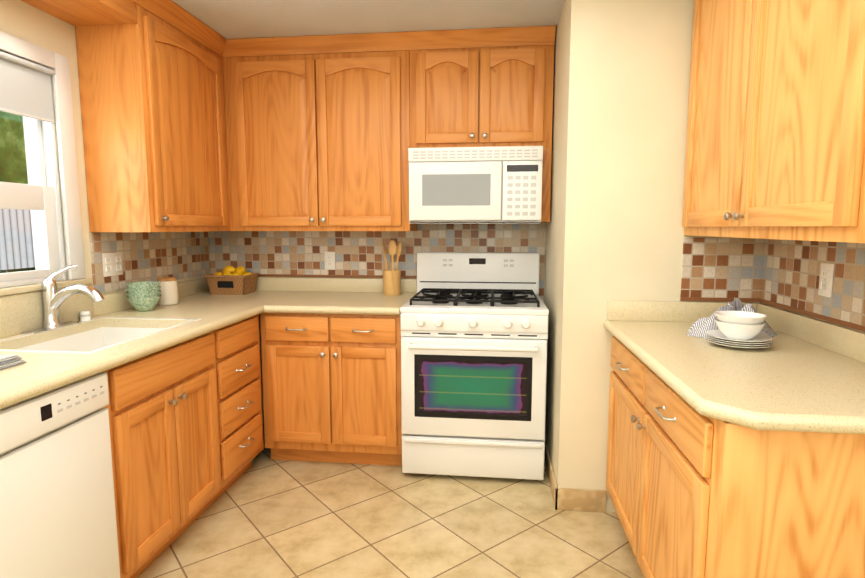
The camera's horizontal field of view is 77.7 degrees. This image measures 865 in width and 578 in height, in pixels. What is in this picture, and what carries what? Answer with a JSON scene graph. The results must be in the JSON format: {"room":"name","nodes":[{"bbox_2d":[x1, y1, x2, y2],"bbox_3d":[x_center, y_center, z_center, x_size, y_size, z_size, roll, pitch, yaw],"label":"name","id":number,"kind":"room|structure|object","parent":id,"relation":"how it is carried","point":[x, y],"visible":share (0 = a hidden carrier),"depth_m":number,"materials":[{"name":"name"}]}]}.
{"room":"kitchen","nodes":[
{"label":"kitchen","id":0,"kind":"room"},
{"bbox_2d":[0,0,204,294],"bbox_3d":[-1.838,0.015,1.082,0.160,2.370,5.000,1,7,7],"label":"wall","id":1,"kind":"structure","parent":0,"point":[20,19],"depth_m":2.33,"materials":[{"name":"paint"}]},
{"bbox_2d":[0,31,84,287],"bbox_3d":[-1.758,-0.427,1.625,0.177,0.987,1.578,1,7,7],"label":"window","id":2,"kind":"structure","parent":1,"relation":"in","point":[38,195],"depth_m":2.29,"materials":[{"name":"white"}]},
{"bbox_2d":[0,51,54,122],"bbox_3d":[-1.683,-0.735,1.581,0.025,0.221,1.406,1,7,7],"label":"window blind","id":3,"kind":"object","parent":2,"relation":"attached to","point":[25,88],"visible":1,"depth_m":2.14,"materials":[{"name":"grey fabric"}]},
{"bbox_2d":[0,278,91,295],"bbox_3d":[-1.667,0.051,1.683,0.056,0.022,1.558,1,7,7],"label":"window sill","id":4,"kind":"structure","parent":1,"relation":"attached to","point":[23,289],"depth_m":2.15,"materials":[{"name":"beige paint"}]},
{"bbox_2d":[21,0,137,25],"bbox_3d":[-1.537,-1.106,1.525,0.302,0.084,1.699,1,7,7],"label":"valance","id":5,"kind":"object","parent":1,"relation":"attached to","point":[89,12],"visible":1,"depth_m":2.24,"materials":[{"name":"brown wood"}]},
{"bbox_2d":[89,231,210,291],"bbox_3d":[-1.529,-0.179,3.020,0.008,0.284,1.044,1,7,7],"label":"wall tile","id":6,"kind":"structure","parent":1,"relation":"attached to","point":[150,256],"depth_m":2.92,"materials":[{"name":"tile"}]},
{"bbox_2d":[102,252,122,276],"bbox_3d":[-1.570,-0.122,2.636,0.010,0.115,0.140,1,7,7],"label":"outlet","id":7,"kind":"object","parent":6,"relation":"attached to","point":[112,264],"visible":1,"depth_m":2.63,"materials":[{"name":"white plastic"}]},
{"bbox_2d":[75,5,227,231],"bbox_3d":[-1.372,-0.794,2.771,0.354,0.990,0.725,1,7,7],"label":"upper cabinet","id":8,"kind":"object","parent":1,"relation":"attached to","point":[150,88],"visible":0.94,"depth_m":2.46,"materials":[{"name":"brown wood"}]},
{"bbox_2d":[131,0,230,56],"bbox_3d":[-1.447,-1.247,2.029,0.362,0.077,2.747,1,7,7],"label":"crown molding","id":9,"kind":"structure","parent":1,"relation":"attached to","point":[175,15],"depth_m":2.67,"materials":[{"name":"brown wood"}]},
{"bbox_2d":[172,0,564,38],"bbox_3d":[-0.259,-1.181,0.760,3.340,0.080,5.320,1,7,7],"label":"ceiling","id":10,"kind":"structure","parent":0,"point":[234,19],"depth_m":2.67,"materials":[{"name":"paint"}]},
{"bbox_2d":[137,424,643,577],"bbox_3d":[-0.259,1.243,1.040,3.340,0.060,5.320,1,7,7],"label":"floor","id":11,"kind":"structure","parent":0,"point":[264,515],"depth_m":2.35,"materials":[{"name":"tile"}]},
{"bbox_2d":[0,372,119,577],"bbox_3d":[-1.391,0.721,1.516,0.642,0.865,0.598,1,7,7],"label":"dishwasher","id":12,"kind":"object","parent":11,"relation":"on","point":[57,509],"visible":0.94,"depth_m":1.54,"materials":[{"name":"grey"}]},
{"bbox_2d":[103,314,263,577],"bbox_3d":[-1.279,0.619,2.395,0.662,0.867,1.178,1,7,7],"label":"base cabinet","id":13,"kind":"object","parent":11,"relation":"on","point":[186,430],"visible":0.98,"depth_m":2.14,"materials":[{"name":"brown wood"}]},
{"bbox_2d":[0,264,295,408],"bbox_3d":[-1.283,0.131,2.316,0.660,0.481,2.457,1,7,7],"label":"countertop","id":14,"kind":"structure","parent":13,"relation":"on","point":[53,336],"depth_m":2.18,"materials":[{"name":"white stone"}]},
{"bbox_2d":[0,354,25,369],"bbox_3d":[-1.405,0.232,1.462,0.280,0.030,0.400,1,7,7],"label":"towel","id":15,"kind":"object","parent":14,"relation":"on","point":[7,361],"visible":0.98,"depth_m":1.60,"materials":[{"name":"white fabric"}]},
{"bbox_2d":[21,264,104,333],"bbox_3d":[-1.465,0.034,2.186,0.269,0.259,0.250,1,7,7],"label":"faucet","id":16,"kind":"object","parent":14,"relation":"on","point":[49,310],"depth_m":2.17,"materials":[{"name":"silver metal"}]},
{"bbox_2d":[125,281,160,310],"bbox_3d":[-1.435,0.038,2.669,0.156,0.138,0.156,1,7,7],"label":"bowls","id":17,"kind":"object","parent":14,"relation":"on","point":[144,296],"visible":1,"depth_m":2.62,"materials":[{"name":"ceramic"}]},
{"bbox_2d":[157,277,177,305],"bbox_3d":[-1.421,0.010,2.877,0.104,0.147,0.104,1,7,7],"label":"canister","id":18,"kind":"object","parent":14,"relation":"on","point":[169,291],"visible":0.98,"depth_m":2.84,"materials":[{"name":"beige ceramic"}]},
{"bbox_2d":[204,265,258,294],"bbox_3d":[-1.255,-0.060,3.363,0.264,0.175,0.209,1,7,7],"label":"basket","id":19,"kind":"object","parent":14,"relation":"on","point":[231,280],"visible":1,"depth_m":3.29,"materials":[{"name":"wicker"}]},
{"bbox_2d":[260,313,401,465],"bbox_3d":[-0.518,0.528,3.183,0.775,0.867,0.662,1,7,7],"label":"base cabinet","id":20,"kind":"object","parent":11,"relation":"on","point":[331,383],"visible":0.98,"depth_m":2.89,"materials":[{"name":"brown wood"}]},
{"bbox_2d":[264,278,416,314],"bbox_3d":[-0.492,0.032,3.124,0.723,0.128,0.658,1,7,7],"label":"countertop","id":21,"kind":"structure","parent":20,"relation":"on","point":[364,296],"depth_m":3.22,"materials":[{"name":"white stone"}]},
{"bbox_2d":[382,240,400,295],"bbox_3d":[-0.248,-0.133,3.287,0.120,0.336,0.108,1,7,7],"label":"utensil crock","id":22,"kind":"object","parent":21,"relation":"on","point":[391,282],"visible":1,"depth_m":3.27,"materials":[{"name":"brown wood"}]},
{"bbox_2d":[400,252,548,479],"bbox_3d":[0.239,0.393,3.037,0.752,1.170,0.727,1,7,7],"label":"stove","id":23,"kind":"object","parent":11,"relation":"on","point":[474,330],"visible":1,"depth_m":2.76,"materials":[{"name":"white metal"}]},
{"bbox_2d":[606,336,864,577],"bbox_3d":[1.025,0.682,1.848,0.662,0.867,1.177,1,7,7],"label":"base cabinet","id":24,"kind":"object","parent":11,"relation":"on","point":[692,492],"visible":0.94,"depth_m":1.28,"materials":[{"name":"brown wood"}]},
{"bbox_2d":[603,301,864,433],"bbox_3d":[1.024,0.189,1.765,0.658,0.128,1.228,1,7,7],"label":"countertop","id":25,"kind":"structure","parent":24,"relation":"on","point":[802,373],"depth_m":1.60,"materials":[{"name":"beige stone"}]},
{"bbox_2d":[686,297,776,337],"bbox_3d":[1.164,0.103,2.073,0.366,0.146,0.181,1,7,7],"label":"towel","id":26,"kind":"object","parent":25,"relation":"on","point":[700,327],"visible":0.5,"depth_m":2.05,"materials":[{"name":"white fabric"}]},
{"bbox_2d":[259,253,545,423],"bbox_3d":[0.037,-0.258,3.447,3.340,2.370,0.160,1,7,7],"label":"wall","id":27,"kind":"structure","parent":0,"point":[260,336],"depth_m":3.57,"materials":[{"name":"paint"}]},
{"bbox_2d":[222,78,228,230],"bbox_3d":[-1.337,-0.854,3.291,0.302,0.990,0.323,1,7,7],"label":"upper cabinet","id":28,"kind":"object","parent":27,"relation":"attached to","point":[223,79],"depth_m":3.11,"materials":[{"name":"brown wood"}]},
{"bbox_2d":[221,50,417,230],"bbox_3d":[-0.650,-0.845,3.212,1.082,0.990,0.323,1,7,7],"label":"upper cabinet","id":29,"kind":"object","parent":27,"relation":"attached to","point":[316,142],"depth_m":3.05,"materials":[{"name":"brown wood"}]},
{"bbox_2d":[209,222,545,301],"bbox_3d":[-0.390,-0.199,3.417,2.179,0.540,0.011,1,7,7],"label":"wall tile","id":30,"kind":"structure","parent":27,"relation":"attached to","point":[359,254],"depth_m":3.42,"materials":[{"name":"tile"}]},
{"bbox_2d":[324,252,334,269],"bbox_3d":[-0.659,-0.181,3.442,0.070,0.115,0.010,1,7,7],"label":"outlet","id":31,"kind":"object","parent":30,"relation":"attached to","point":[329,258],"visible":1,"depth_m":3.44,"materials":[{"name":"white plastic"}]},
{"bbox_2d":[227,25,555,56],"bbox_3d":[-0.219,-1.368,3.082,1.779,0.077,0.362,1,7,7],"label":"crown molding","id":32,"kind":"structure","parent":27,"relation":"attached to","point":[531,35],"depth_m":2.93,"materials":[{"name":"brown wood"}]},
{"bbox_2d":[410,45,553,221],"bbox_3d":[0.277,-0.857,3.087,0.782,0.938,0.354,1,7,7],"label":"upper cabinet","id":33,"kind":"object","parent":27,"relation":"attached to","point":[482,97],"visible":0.98,"depth_m":2.92,"materials":[{"name":"brown wood"}]},
{"bbox_2d":[408,146,542,223],"bbox_3d":[0.248,-0.582,3.092,0.724,0.409,0.413,1,7,7],"label":"microwave","id":34,"kind":"object","parent":33,"relation":"attached to","point":[479,185],"visible":1,"depth_m":2.89,"materials":[{"name":"white plastic"}]},
{"bbox_2d":[544,0,760,511],"bbox_3d":[1.139,-0.182,2.791,1.000,2.370,0.900,1,7,7],"label":"wall","id":35,"kind":"structure","parent":0,"point":[614,227],"depth_m":2.35,"materials":[{"name":"paint"}]},
{"bbox_2d":[544,437,605,512],"bbox_3d":[0.745,0.938,2.959,0.232,0.105,0.911,1,7,7],"label":"baseboard","id":36,"kind":"structure","parent":35,"relation":"attached to","point":[585,500],"depth_m":2.51,"materials":[{"name":"stone"}]},
{"bbox_2d":[762,303,864,332],"bbox_3d":[1.260,0.117,0.197,0.160,2.370,4.260,1,7,7],"label":"wall","id":37,"kind":"structure","parent":0,"point":[813,317],"depth_m":1.95,"materials":[{"name":"paint"}]},
{"bbox_2d":[680,238,864,331],"bbox_3d":[1.144,0.030,1.345,0.335,0.276,2.000,1,7,7],"label":"wall tile","id":38,"kind":"structure","parent":37,"relation":"attached to","point":[783,274],"depth_m":2.16,"materials":[{"name":"tile"}]},
{"bbox_2d":[818,263,833,297],"bbox_3d":[1.358,-0.032,1.855,0.010,0.115,0.070,1,7,7],"label":"outlet","id":39,"kind":"object","parent":38,"relation":"attached to","point":[826,279],"visible":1,"depth_m":1.85,"materials":[{"name":"white plastic"}]},
{"bbox_2d":[682,0,864,242],"bbox_3d":[1.163,-0.699,1.669,0.384,1.078,1.184,1,7,7],"label":"upper cabinet","id":40,"kind":"object","parent":37,"relation":"attached to","point":[775,145],"visible":1,"depth_m":1.55,"materials":[{"name":"brown wood"}]},
{"label":"outside","id":41,"kind":"structure","parent":0,"visible":0},
{"bbox_2d":[0,111,35,287],"bbox_3d":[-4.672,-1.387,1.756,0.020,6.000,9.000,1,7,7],"label":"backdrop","id":42,"kind":"structure","parent":41,"point":[20,232],"depth_m":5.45,"materials":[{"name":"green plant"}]}
]}

